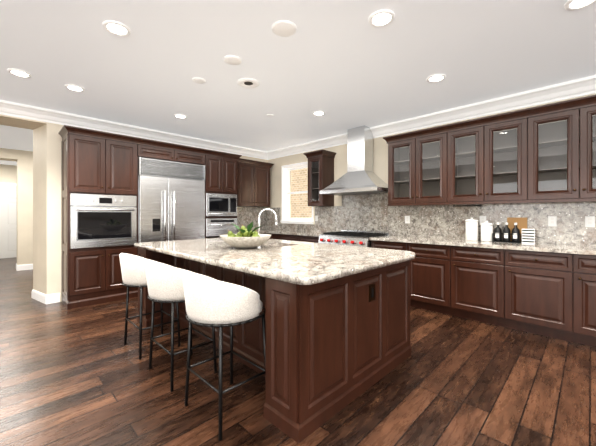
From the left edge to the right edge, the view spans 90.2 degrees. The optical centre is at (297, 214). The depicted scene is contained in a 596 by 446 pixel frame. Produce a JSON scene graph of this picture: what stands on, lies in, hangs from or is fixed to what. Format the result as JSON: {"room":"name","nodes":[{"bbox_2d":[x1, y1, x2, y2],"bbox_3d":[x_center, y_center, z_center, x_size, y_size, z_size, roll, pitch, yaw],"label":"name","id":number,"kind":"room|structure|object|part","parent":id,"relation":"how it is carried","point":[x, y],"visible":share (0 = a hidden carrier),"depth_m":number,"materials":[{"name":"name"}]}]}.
{"room":"kitchen","nodes":[
{"label":"kitchen","id":0,"kind":"room"},
{"bbox_2d":[0,164,16,186],"bbox_3d":[-8.745,-0.107,8.690,0.200,2.740,9.000,0,0,45],"label":"wall","id":1,"kind":"structure","parent":0,"point":[8,173],"depth_m":8.76,"materials":[{"name":"beige paint"}]},
{"bbox_2d":[0,183,16,257],"bbox_3d":[-8.566,0.163,8.654,0.097,2.200,1.080,0,0,45],"label":"hall door","id":2,"kind":"structure","parent":1,"relation":"in","point":[8,220],"depth_m":8.74,"materials":[{"name":"white paint"}]},
{"bbox_2d":[0,148,32,264],"bbox_3d":[-6.687,-0.107,6.661,0.380,2.740,9.000,0,0,45],"label":"wall","id":3,"kind":"structure","parent":0,"point":[23,159],"depth_m":6.81,"materials":[{"name":"beige paint"}]},
{"bbox_2d":[16,264,32,270],"bbox_3d":[-6.172,1.198,6.902,0.014,0.130,0.534,0,0,45],"label":"baseboard","id":4,"kind":"structure","parent":3,"relation":"attached to","point":[25,266],"depth_m":6.80,"materials":[{"name":"white paint"}]},
{"bbox_2d":[0,114,267,301],"bbox_3d":[-4.077,-0.107,4.088,0.550,2.740,9.000,0,0,45],"label":"wall","id":5,"kind":"structure","parent":0,"point":[47,208],"depth_m":4.29,"materials":[{"name":"beige paint"}]},
{"bbox_2d":[31,290,47,303],"bbox_3d":[-3.801,1.198,4.357,0.564,0.130,0.127,0,0,45],"label":"baseboard","id":6,"kind":"structure","parent":5,"relation":"attached to","point":[44,298],"depth_m":4.33,"materials":[{"name":"white paint"}]},
{"bbox_2d":[0,100,267,158],"bbox_3d":[-3.881,-1.395,3.809,0.120,0.160,8.880,0,0,45],"label":"crown molding","id":7,"kind":"structure","parent":5,"relation":"attached to","point":[8,108],"depth_m":4.75,"materials":[{"name":"white paint"}]},
{"bbox_2d":[0,257,595,445],"bbox_3d":[-2.764,1.303,2.792,17.200,0.080,9.600,0,0,45],"label":"floor","id":8,"kind":"structure","parent":0,"point":[83,376],"depth_m":2.15,"materials":[{"name":"brown wood"}]},
{"bbox_2d":[119,253,180,359],"bbox_3d":[-1.421,0.805,2.872,0.508,0.916,0.530,0,0,45],"label":"bar stool","id":9,"kind":"object","parent":8,"relation":"on","point":[133,271],"visible":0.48,"depth_m":2.64,"materials":[{"name":"beige fabric"}]},
{"bbox_2d":[58,125,273,309],"bbox_3d":[-1.949,0.039,5.532,0.704,2.448,3.895,0,0,45],"label":"kitchen cabinets","id":10,"kind":"object","parent":8,"relation":"on","point":[99,162],"depth_m":4.39,"materials":[{"name":"brown wood"}]},
{"bbox_2d":[70,193,136,248],"bbox_3d":[-2.961,0.083,4.468,0.695,0.750,0.820,0,0,45],"label":"wall oven","id":11,"kind":"object","parent":10,"relation":"in","point":[97,220],"visible":1,"depth_m":4.24,"materials":[{"name":"silver metal"}]},
{"bbox_2d":[206,193,236,215],"bbox_3d":[-1.630,-0.190,5.838,0.666,0.425,0.660,0,0,45],"label":"microwave","id":12,"kind":"object","parent":10,"relation":"in","point":[221,204],"visible":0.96,"depth_m":5.62,"materials":[{"name":"silver metal"}]},
{"bbox_3d":[-1.628,0.230,5.836,0.673,0.335,0.660,0,0,45],"label":"warming drawer","id":13,"kind":"part","parent":10,"relation":"part of","materials":[{"name":"silver metal"}]},
{"bbox_2d":[138,157,204,242],"bbox_3d":[-2.270,0.180,5.184,0.724,2.165,1.096,0,0,45],"label":"refrigerator","id":14,"kind":"object","parent":8,"relation":"on","point":[171,200],"visible":0.62,"depth_m":4.91,"materials":[{"name":"silver metal"}]},
{"bbox_2d":[144,260,216,391],"bbox_3d":[-0.944,0.805,2.401,0.508,0.916,0.530,0,0,45],"label":"bar stool","id":15,"kind":"object","parent":8,"relation":"on","point":[164,283],"visible":0.71,"depth_m":2.17,"materials":[{"name":"beige fabric"}]},
{"bbox_2d":[182,272,265,440],"bbox_3d":[-0.474,0.805,1.938,0.508,0.916,0.530,0,0,45],"label":"bar stool","id":16,"kind":"object","parent":8,"relation":"on","point":[209,301],"visible":0.92,"depth_m":1.72,"materials":[{"name":"beige fabric"}]},
{"bbox_2d":[137,248,410,443],"bbox_3d":[-0.443,0.819,3.100,2.689,0.888,1.453,0,0,45],"label":"kitchen island","id":17,"kind":"object","parent":8,"relation":"on","point":[337,320],"depth_m":1.97,"materials":[{"name":"wood"}]},
{"bbox_2d":[134,238,414,287],"bbox_3d":[-0.418,0.354,3.098,2.810,0.042,1.550,0,0,45],"label":"island countertop","id":18,"kind":"structure","parent":17,"relation":"on","point":[297,262],"depth_m":2.37,"materials":[{"name":"beige stone"}]},
{"bbox_2d":[220,222,270,248],"bbox_3d":[-0.531,0.197,3.034,0.524,0.270,0.524,0,0,45],"label":"fruit bowl","id":19,"kind":"object","parent":18,"relation":"on","point":[245,238],"visible":1,"depth_m":2.91,"materials":[{"name":"ceramic"}]},
{"bbox_2d":[258,208,277,233],"bbox_3d":[-0.376,0.126,3.447,0.185,0.411,0.230,0,0,45],"label":"faucet","id":20,"kind":"object","parent":18,"relation":"on","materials":[{"name":"silver metal"}]},
{"bbox_2d":[274,244,281,247],"bbox_3d":[-0.222,0.469,3.333,0.384,0.212,0.364,0,0,45],"label":"sink","id":21,"kind":"object","parent":18,"relation":"in","point":[275,245],"depth_m":3.53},
{"bbox_2d":[318,230,388,246],"bbox_3d":[0.893,0.768,4.934,0.948,0.990,0.745,0,0,45],"label":"gas range","id":22,"kind":"object","parent":8,"relation":"on","point":[360,238],"visible":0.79,"depth_m":4.76,"materials":[{"name":"silver metal"}]},
{"bbox_2d":[251,95,595,346],"bbox_3d":[1.705,0.039,4.241,7.720,2.448,0.653,0,0,45],"label":"kitchen cabinets","id":23,"kind":"object","parent":8,"relation":"on","point":[535,166],"visible":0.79,"depth_m":3.56,"materials":[{"name":"brown wood"}]},
{"bbox_2d":[251,189,595,289],"bbox_3d":[1.608,0.058,4.338,7.446,0.950,0.651,0,0,45],"label":"countertop","id":24,"kind":"structure","parent":23,"relation":"on","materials":[{"name":"stone"}]},
{"bbox_2d":[465,217,478,240],"bbox_3d":[2.271,0.180,3.881,0.152,0.303,0.152,0,0,45],"label":"canister","id":25,"kind":"object","parent":24,"relation":"on","point":[471,229],"visible":1,"depth_m":3.82,"materials":[{"name":"white ceramic"}]},
{"bbox_2d":[480,220,492,241],"bbox_3d":[2.392,0.200,3.761,0.140,0.263,0.140,0,0,45],"label":"canister","id":26,"kind":"object","parent":24,"relation":"on","point":[486,230],"visible":0.98,"depth_m":3.71,"materials":[{"name":"white ceramic"}]},
{"bbox_2d":[492,222,521,242],"bbox_3d":[2.552,0.211,3.632,0.278,0.241,0.148,0,0,45],"label":"caddy","id":27,"kind":"object","parent":24,"relation":"on","point":[506,233],"visible":0.98,"depth_m":3.61,"materials":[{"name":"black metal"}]},
{"bbox_2d":[507,218,526,241],"bbox_3d":[2.700,0.182,3.661,0.200,0.300,0.030,0,0,45],"label":"cutting board","id":28,"kind":"object","parent":24,"relation":"on","point":[521,223],"visible":0.36,"depth_m":3.65,"materials":[{"name":"brown wood"}]},
{"bbox_2d":[522,228,535,243],"bbox_3d":[2.712,0.247,3.487,0.122,0.170,0.122,0,0,45],"label":"box","id":29,"kind":"object","parent":24,"relation":"on","point":[528,236],"visible":0.98,"depth_m":3.44,"materials":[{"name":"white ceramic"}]},
{"bbox_2d":[453,204,481,206],"bbox_3d":[2.242,-0.126,3.937,0.332,0.022,0.030,0,0,45],"label":"paper towel holder","id":30,"kind":"object","parent":23,"relation":"attached to","point":[468,205],"visible":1,"depth_m":3.92,"materials":[{"name":"black metal"}]},
{"bbox_2d":[0,0,595,165],"bbox_3d":[-2.764,-1.527,2.792,17.200,0.100,9.600,0,0,45],"label":"ceiling","id":31,"kind":"structure","parent":0,"point":[344,65],"depth_m":2.84,"materials":[{"name":"white paint"}]},
{"bbox_2d":[7,68,31,77],"bbox_3d":[-2.880,-1.471,3.074,0.209,0.011,0.182,0,0,45],"label":"recessed light","id":32,"kind":"object","parent":31,"relation":"in","point":[16,72],"depth_m":3.08,"materials":[{"name":"white paint"}]},
{"bbox_2d":[65,84,84,91],"bbox_3d":[-2.580,-1.471,3.436,0.210,0.011,0.179,0,0,45],"label":"recessed light","id":33,"kind":"object","parent":31,"relation":"in","point":[71,87],"depth_m":3.44,"materials":[{"name":"white paint"}]},
{"bbox_2d":[103,20,130,36],"bbox_3d":[-1.426,-1.471,2.339,0.205,0.011,0.188,0,0,45],"label":"recessed light","id":34,"kind":"object","parent":31,"relation":"in","point":[113,27],"depth_m":2.35,"materials":[{"name":"white paint"}]},
{"bbox_2d":[174,114,187,118],"bbox_3d":[-1.741,-1.471,4.407,0.208,0.011,0.193,0,0,45],"label":"recessed light","id":35,"kind":"object","parent":31,"relation":"in","point":[181,116],"depth_m":4.44,"materials":[{"name":"white paint"}]},
{"bbox_2d":[192,77,205,83],"bbox_3d":[-1.077,-1.470,3.233,0.145,0.014,0.130,0,0,45],"label":"speakers","id":36,"kind":"object","parent":31,"relation":"attached to","point":[198,80],"depth_m":3.24,"materials":[{"name":"white paint"}]},
{"bbox_2d":[224,55,241,64],"bbox_3d":[-0.617,-1.470,2.805,0.172,0.014,0.163,0,0,45],"label":"speakers","id":37,"kind":"object","parent":31,"relation":"attached to","point":[230,59],"depth_m":2.82,"materials":[{"name":"white paint"}]},
{"bbox_2d":[237,78,259,87],"bbox_3d":[-0.552,-1.470,3.300,0.246,0.014,0.244,0,0,45],"label":"recessed light","id":38,"kind":"object","parent":31,"relation":"attached to","point":[243,82],"depth_m":3.31,"materials":[{"name":"white paint"}]},
{"bbox_2d":[272,20,296,36],"bbox_3d":[-0.107,-1.470,2.334,0.200,0.014,0.198,0,0,45],"label":"speakers","id":39,"kind":"object","parent":31,"relation":"attached to","point":[284,28],"depth_m":2.33,"materials":[{"name":"white paint"}]},
{"bbox_2d":[312,111,324,115],"bbox_3d":[0.300,-1.471,4.287,0.203,0.011,0.210,0,0,45],"label":"recessed light","id":40,"kind":"object","parent":31,"relation":"in","point":[316,113],"depth_m":4.31,"materials":[{"name":"white paint"}]},
{"bbox_2d":[369,9,394,26],"bbox_3d":[0.624,-1.471,2.218,0.191,0.011,0.197,0,0,45],"label":"recessed light","id":41,"kind":"object","parent":31,"relation":"in","point":[383,18],"depth_m":2.23,"materials":[{"name":"white paint"}]},
{"bbox_2d":[427,74,445,82],"bbox_3d":[1.485,-1.471,3.189,0.190,0.011,0.202,0,0,45],"label":"recessed light","id":42,"kind":"object","parent":31,"relation":"in","point":[435,78],"depth_m":3.21,"materials":[{"name":"white paint"}]},
{"bbox_2d":[564,0,595,10],"bbox_3d":[1.950,-1.471,2.056,0.155,0.011,0.171,0,0,45],"label":"recessed light","id":43,"kind":"object","parent":31,"relation":"in","point":[571,5],"depth_m":2.08,"materials":[{"name":"white paint"}]},
{"bbox_2d":[264,93,595,223],"bbox_3d":[0.484,-0.107,6.085,16.600,2.740,0.250,0,0,45],"label":"wall","id":44,"kind":"structure","parent":0,"point":[380,157],"depth_m":5.63,"materials":[{"name":"beige paint"}]},
{"bbox_2d":[280,161,313,223],"bbox_3d":[0.032,-0.462,6.460,0.976,1.300,0.250,0,0,45],"label":"kitchen window","id":45,"kind":"structure","parent":44,"relation":"in","point":[285,194],"depth_m":6.71,"materials":[{"name":"white paint"}]},
{"bbox_2d":[320,125,387,195],"bbox_3d":[0.971,-0.918,4.998,1.120,1.110,0.555,0,0,45],"label":"range hood","id":46,"kind":"object","parent":44,"relation":"attached to","point":[360,176],"visible":0.88,"depth_m":4.95,"materials":[{"name":"silver metal"}]},
{"bbox_2d":[405,216,409,223],"bbox_3d":[1.714,0.073,4.655,0.076,0.120,0.006,0,0,45],"label":"electrical outlet plate","id":47,"kind":"object","parent":44,"relation":"attached to","point":[407,218],"depth_m":4.65,"materials":[{"name":"white plastic"}]},
{"bbox_2d":[268,75,595,158],"bbox_3d":[2.750,-1.395,3.591,9.870,0.160,0.120,0,0,45],"label":"crown molding","id":48,"kind":"structure","parent":44,"relation":"attached to","point":[564,90],"depth_m":3.99,"materials":[{"name":"white paint"}]},
{"bbox_2d":[480,216,485,223],"bbox_3d":[2.447,0.073,3.932,0.076,0.120,0.006,0,0,45],"label":"electrical outlet plate","id":49,"kind":"object","parent":44,"relation":"attached to","point":[482,218],"depth_m":3.93,"materials":[{"name":"white plastic"}]},
{"bbox_2d":[548,216,556,226],"bbox_3d":[2.946,0.073,3.440,0.076,0.120,0.006,0,0,45],"label":"electrical outlet plate","id":50,"kind":"object","parent":44,"relation":"attached to","point":[552,220],"depth_m":3.44,"materials":[{"name":"white plastic"}]},
{"bbox_2d":[585,216,594,226],"bbox_3d":[3.167,0.073,3.223,0.076,0.120,0.006,0,0,45],"label":"electrical outlet plate","id":51,"kind":"object","parent":44,"relation":"attached to","point":[589,221],"depth_m":3.22,"materials":[{"name":"white plastic"}]},
{"label":"outside","id":52,"kind":"structure","parent":0,"visible":0},
{"bbox_2d":[291,168,311,217],"bbox_3d":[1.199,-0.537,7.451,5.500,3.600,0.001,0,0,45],"label":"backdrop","id":53,"kind":"structure","parent":52,"point":[297,204],"depth_m":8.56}
]}

